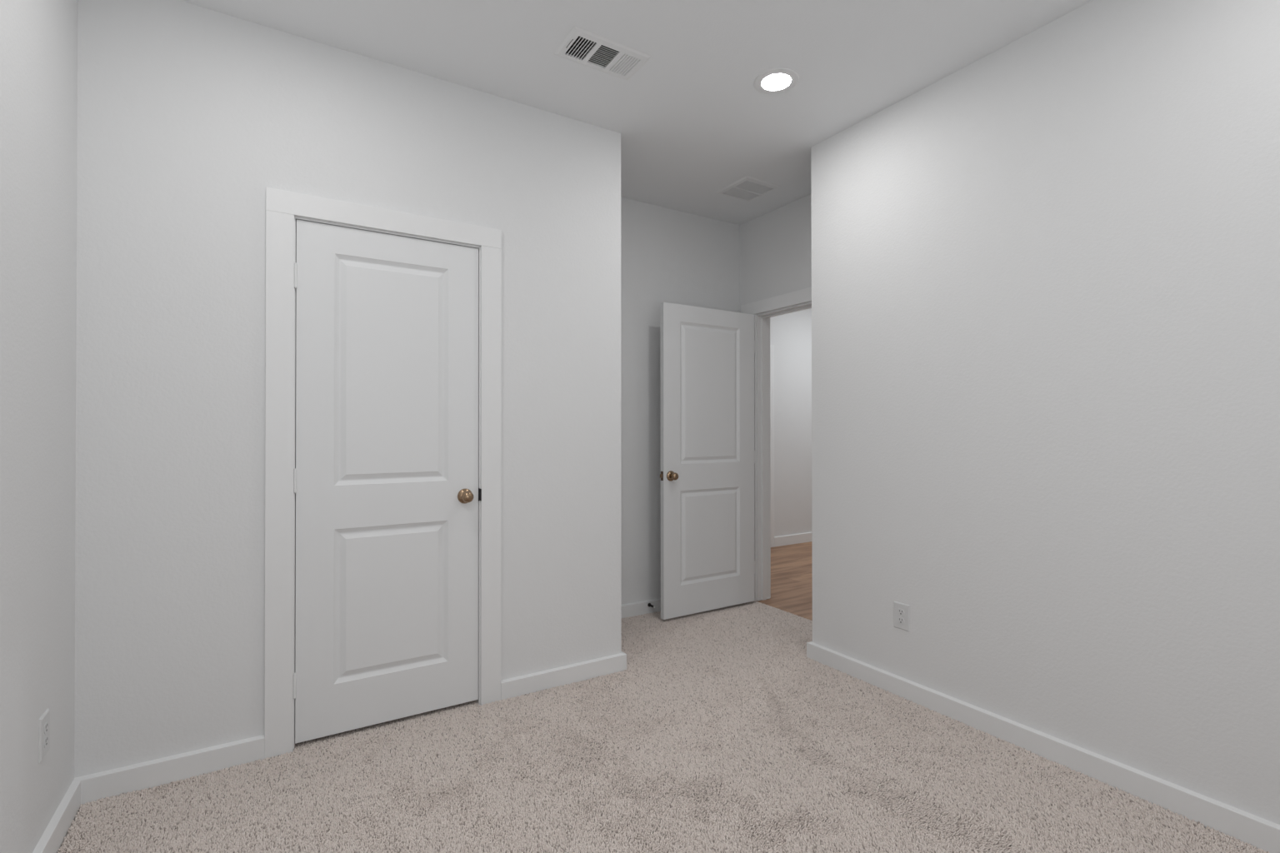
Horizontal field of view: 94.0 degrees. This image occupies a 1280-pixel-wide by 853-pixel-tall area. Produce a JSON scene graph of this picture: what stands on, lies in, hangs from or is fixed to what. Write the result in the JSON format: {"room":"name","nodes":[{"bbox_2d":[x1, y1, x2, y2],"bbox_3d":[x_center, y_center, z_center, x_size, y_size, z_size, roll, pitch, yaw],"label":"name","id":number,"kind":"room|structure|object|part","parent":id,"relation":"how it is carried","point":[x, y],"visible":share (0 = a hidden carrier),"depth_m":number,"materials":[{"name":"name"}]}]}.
{"room":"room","nodes":[
{"label":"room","id":0,"kind":"room"},
{"bbox_2d":[0,0,77,852],"bbox_3d":[-1.180,-0.143,0.758,0.115,2.775,4.261,0,0,-32],"label":"wall","id":1,"kind":"structure","parent":0,"point":[38,38],"depth_m":1.65,"materials":[{"name":"white paint"}]},
{"bbox_2d":[38,708,49,763],"bbox_3d":[-1.696,0.879,1.699,0.008,0.121,0.080,0,0,-32],"label":"power outlet","id":2,"kind":"object","parent":1,"relation":"attached to","point":[44,721],"visible":1,"depth_m":1.69,"materials":[{"name":"white plastic"}]},
{"bbox_2d":[44,735,48,748],"bbox_3d":[-1.693,0.898,1.700,0.002,0.028,0.034,0,0,-32],"label":"receptacle","id":3,"kind":"object","parent":2,"relation":"attached to","point":[46,737],"depth_m":1.70,"materials":[{"name":"grey plastic"}]},
{"bbox_2d":[44,721,48,734],"bbox_3d":[-1.693,0.860,1.701,0.002,0.028,0.034,0,0,-32],"label":"receptacle","id":4,"kind":"object","parent":2,"relation":"attached to","point":[46,723],"depth_m":1.70,"materials":[{"name":"grey plastic"}]},
{"bbox_2d":[32,780,80,852],"bbox_3d":[-0.959,1.198,0.525,0.020,0.090,3.376,0,0,-32],"label":"baseboard","id":5,"kind":"structure","parent":1,"relation":"attached to","point":[52,839],"depth_m":1.79,"materials":[{"name":"white paint"}]},
{"bbox_2d":[74,0,621,778],"bbox_3d":[-1.014,-0.133,2.578,2.088,2.775,0.115,0,0,-32],"label":"wall","id":6,"kind":"structure","parent":0,"point":[187,112],"depth_m":2.21,"materials":[{"name":"white paint"}]},
{"bbox_2d":[73,735,264,804],"bbox_3d":[-1.638,1.208,2.102,0.532,0.090,0.020,0,0,-32],"label":"baseboard","id":7,"kind":"structure","parent":6,"relation":"attached to","point":[157,772],"depth_m":2.09,"materials":[{"name":"white paint"}]},
{"bbox_2d":[264,187,501,759],"bbox_3d":[-1.056,0.177,2.539,0.913,2.156,0.134,0,0,-32],"label":"door frame","id":8,"kind":"structure","parent":6,"relation":"attached to","point":[283,208],"depth_m":2.31,"materials":[{"name":"white paint"}]},
{"bbox_3d":[-1.375,0.219,2.273,0.092,2.069,0.018,0,0,-32],"label":"casing leg","id":9,"kind":"part","parent":8,"relation":"part of","materials":[{"name":"white paint"}]},
{"bbox_3d":[-0.726,0.307,2.692,0.007,0.059,0.049,0,0,-32],"label":"strike plate","id":10,"kind":"part","parent":8,"relation":"part of","materials":[{"name":"brown metal"}]},
{"bbox_3d":[-0.677,0.221,2.707,0.092,2.069,0.018,0,0,-32],"label":"casing leg","id":11,"kind":"part","parent":8,"relation":"part of","materials":[{"name":"white paint"}]},
{"bbox_2d":[293,220,478,744],"bbox_3d":[-1.027,0.211,2.484,0.721,2.030,0.099,0,0,-32],"label":"door","id":12,"kind":"structure","parent":6,"relation":"in","point":[386,472],"depth_m":2.48,"materials":[{"name":"white paint"}]},
{"bbox_3d":[-0.761,0.309,2.625,0.050,0.050,0.060,0,0,-32],"label":"knob","id":13,"kind":"part","parent":12,"relation":"part of","materials":[{"name":"gold metal"}]},
{"bbox_2d":[500,651,626,700],"bbox_3d":[-0.434,1.212,3.027,0.663,0.090,0.321,0,0,-32],"label":"baseboard","id":14,"kind":"structure","parent":6,"relation":"attached to","point":[547,679],"depth_m":2.88,"materials":[{"name":"white paint"}]},
{"bbox_2d":[180,0,1092,224],"bbox_3d":[1.364,-1.529,3.061,6.861,0.020,5.475,0,0,-32],"label":"ceiling","id":15,"kind":"structure","parent":0,"point":[692,122],"depth_m":2.44,"materials":[{"name":"white paint"}]},
{"bbox_2d":[553,25,651,80],"bbox_3d":[-0.152,-1.588,2.441,0.351,0.148,0.201,0,0,-32],"label":"ceiling vent","id":16,"kind":"object","parent":15,"relation":"in","point":[581,46],"visible":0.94,"depth_m":2.44,"materials":[{"name":"white metal"}]},
{"bbox_2d":[715,175,781,201],"bbox_3d":[0.688,-1.571,3.805,0.294,0.127,0.304,0,0,-32],"label":"ceiling vent","id":17,"kind":"object","parent":15,"relation":"in","point":[747,188],"visible":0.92,"depth_m":3.79,"materials":[{"name":"white metal"}]},
{"bbox_2d":[753,68,799,94],"bbox_3d":[0.600,-1.518,2.629,0.196,0.006,0.196,0,0,-32],"label":"recessed light","id":18,"kind":"object","parent":15,"relation":"in","point":[776,83],"visible":1,"depth_m":2.62,"materials":[{"name":"white plastic"}]},
{"bbox_2d":[58,541,1229,852],"bbox_3d":[1.366,1.267,3.045,6.861,0.035,5.475,0,0,-32],"label":"floor","id":19,"kind":"structure","parent":0,"point":[791,565],"depth_m":4.58,"materials":[{"name":"brown wood"}]},
{"bbox_2d":[57,600,1269,852],"bbox_3d":[0.342,1.240,1.763,3.508,0.018,4.120,0,0,-32],"label":"carpet","id":20,"kind":"object","parent":19,"relation":"on","point":[727,646],"visible":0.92,"depth_m":2.09,"materials":[{"name":"beige carpet"}]},
{"bbox_2d":[620,196,739,604],"bbox_3d":[-0.736,-0.127,3.610,3.650,2.775,0.115,0,0,-32],"label":"wall","id":21,"kind":"structure","parent":0,"point":[668,255],"depth_m":4.04,"materials":[{"name":"white paint"}]},
{"bbox_2d":[621,598,660,619],"bbox_3d":[0.131,1.217,4.059,1.428,0.090,0.020,0,0,-32],"label":"baseboard","id":22,"kind":"structure","parent":21,"relation":"attached to","point":[630,610],"depth_m":3.97,"materials":[{"name":"white paint"}]},
{"bbox_2d":[647,603,656,609],"bbox_3d":[0.083,1.198,3.973,0.025,0.025,0.078,0,0,-32],"label":"door stop","id":23,"kind":"object","parent":21,"relation":"attached to","point":[648,604],"visible":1,"depth_m":3.98,"materials":[{"name":"grey"}]},
{"bbox_2d":[660,302,754,619],"bbox_3d":[0.486,0.220,4.044,0.838,2.030,0.163,0,0,-32],"label":"door","id":24,"kind":"structure","parent":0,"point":[707,452],"depth_m":4.00,"materials":[{"name":"white paint"}]},
{"bbox_3d":[0.217,0.319,3.812,0.050,0.050,0.060,0,0,-32],"label":"knob","id":25,"kind":"part","parent":24,"relation":"part of","materials":[{"name":"gold metal"}]},
{"bbox_2d":[740,194,811,312],"bbox_3d":[1.098,-0.126,4.008,0.115,2.775,1.142,0,0,-32],"label":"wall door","id":26,"kind":"structure","parent":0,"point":[776,245],"depth_m":4.14,"materials":[{"name":"white paint"}]},
{"bbox_2d":[740,286,811,600],"bbox_3d":[1.087,0.180,4.024,0.153,2.163,1.034,0,0,-32],"label":"door frame","id":27,"kind":"structure","parent":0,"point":[762,310],"depth_m":4.31,"materials":[{"name":"white paint"}]},
{"bbox_3d":[0.798,0.226,4.364,0.018,2.074,0.149,0,0,-32],"label":"casing leg","id":28,"kind":"part","parent":27,"relation":"part of","materials":[{"name":"white paint"}]},
{"bbox_3d":[0.926,0.223,4.409,0.018,2.068,0.090,0,0,-32],"label":"casing leg","id":29,"kind":"part","parent":27,"relation":"part of","materials":[{"name":"white paint"}]},
{"bbox_2d":[770,308,811,536],"bbox_3d":[1.440,-0.103,6.390,3.210,2.794,0.115,0,0,-32],"label":"wall","id":30,"kind":"structure","parent":0,"point":[790,333],"depth_m":6.45,"materials":[{"name":"white paint"}]},
{"bbox_2d":[770,345,774,547],"bbox_3d":[1.004,0.203,6.038,0.958,2.127,0.019,0,0,-32],"label":"door frame","id":31,"kind":"structure","parent":30,"relation":"attached to","point":[772,347],"depth_m":6.27,"materials":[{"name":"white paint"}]},
{"bbox_2d":[774,532,812,546],"bbox_3d":[2.122,1.222,6.728,1.670,0.108,0.016,0,0,-32],"label":"baseboard","id":32,"kind":"structure","parent":30,"relation":"attached to","point":[801,537],"depth_m":6.42,"materials":[{"name":"white paint"}]},
{"bbox_2d":[810,0,1279,824],"bbox_3d":[1.803,-0.138,1.938,0.115,2.775,3.119,0,0,-32],"label":"wall","id":33,"kind":"structure","parent":0,"point":[1046,272],"depth_m":2.17,"materials":[{"name":"white paint"}]},
{"bbox_2d":[894,601,909,631],"bbox_3d":[1.212,0.881,2.767,0.008,0.121,0.080,0,0,-32],"label":"power outlet","id":34,"kind":"object","parent":33,"relation":"attached to","point":[902,612],"visible":1,"depth_m":2.76,"materials":[{"name":"white plastic"}]},
{"bbox_2d":[897,617,904,624],"bbox_3d":[1.210,0.900,2.766,0.002,0.028,0.034,0,0,-32],"label":"receptacle","id":35,"kind":"object","parent":34,"relation":"attached to","point":[900,620],"depth_m":2.77,"materials":[{"name":"grey plastic"}]},
{"bbox_2d":[897,609,904,615],"bbox_3d":[1.210,0.861,2.766,0.002,0.028,0.034,0,0,-32],"label":"receptacle","id":36,"kind":"object","parent":34,"relation":"attached to","point":[900,612],"depth_m":2.77,"materials":[{"name":"grey plastic"}]},
{"bbox_2d":[806,641,1279,852],"bbox_3d":[1.906,1.205,2.086,0.494,0.090,3.004,0,0,-32],"label":"baseboard","id":37,"kind":"structure","parent":33,"relation":"attached to","point":[1261,833],"depth_m":2.15,"materials":[{"name":"white paint"}]}
]}

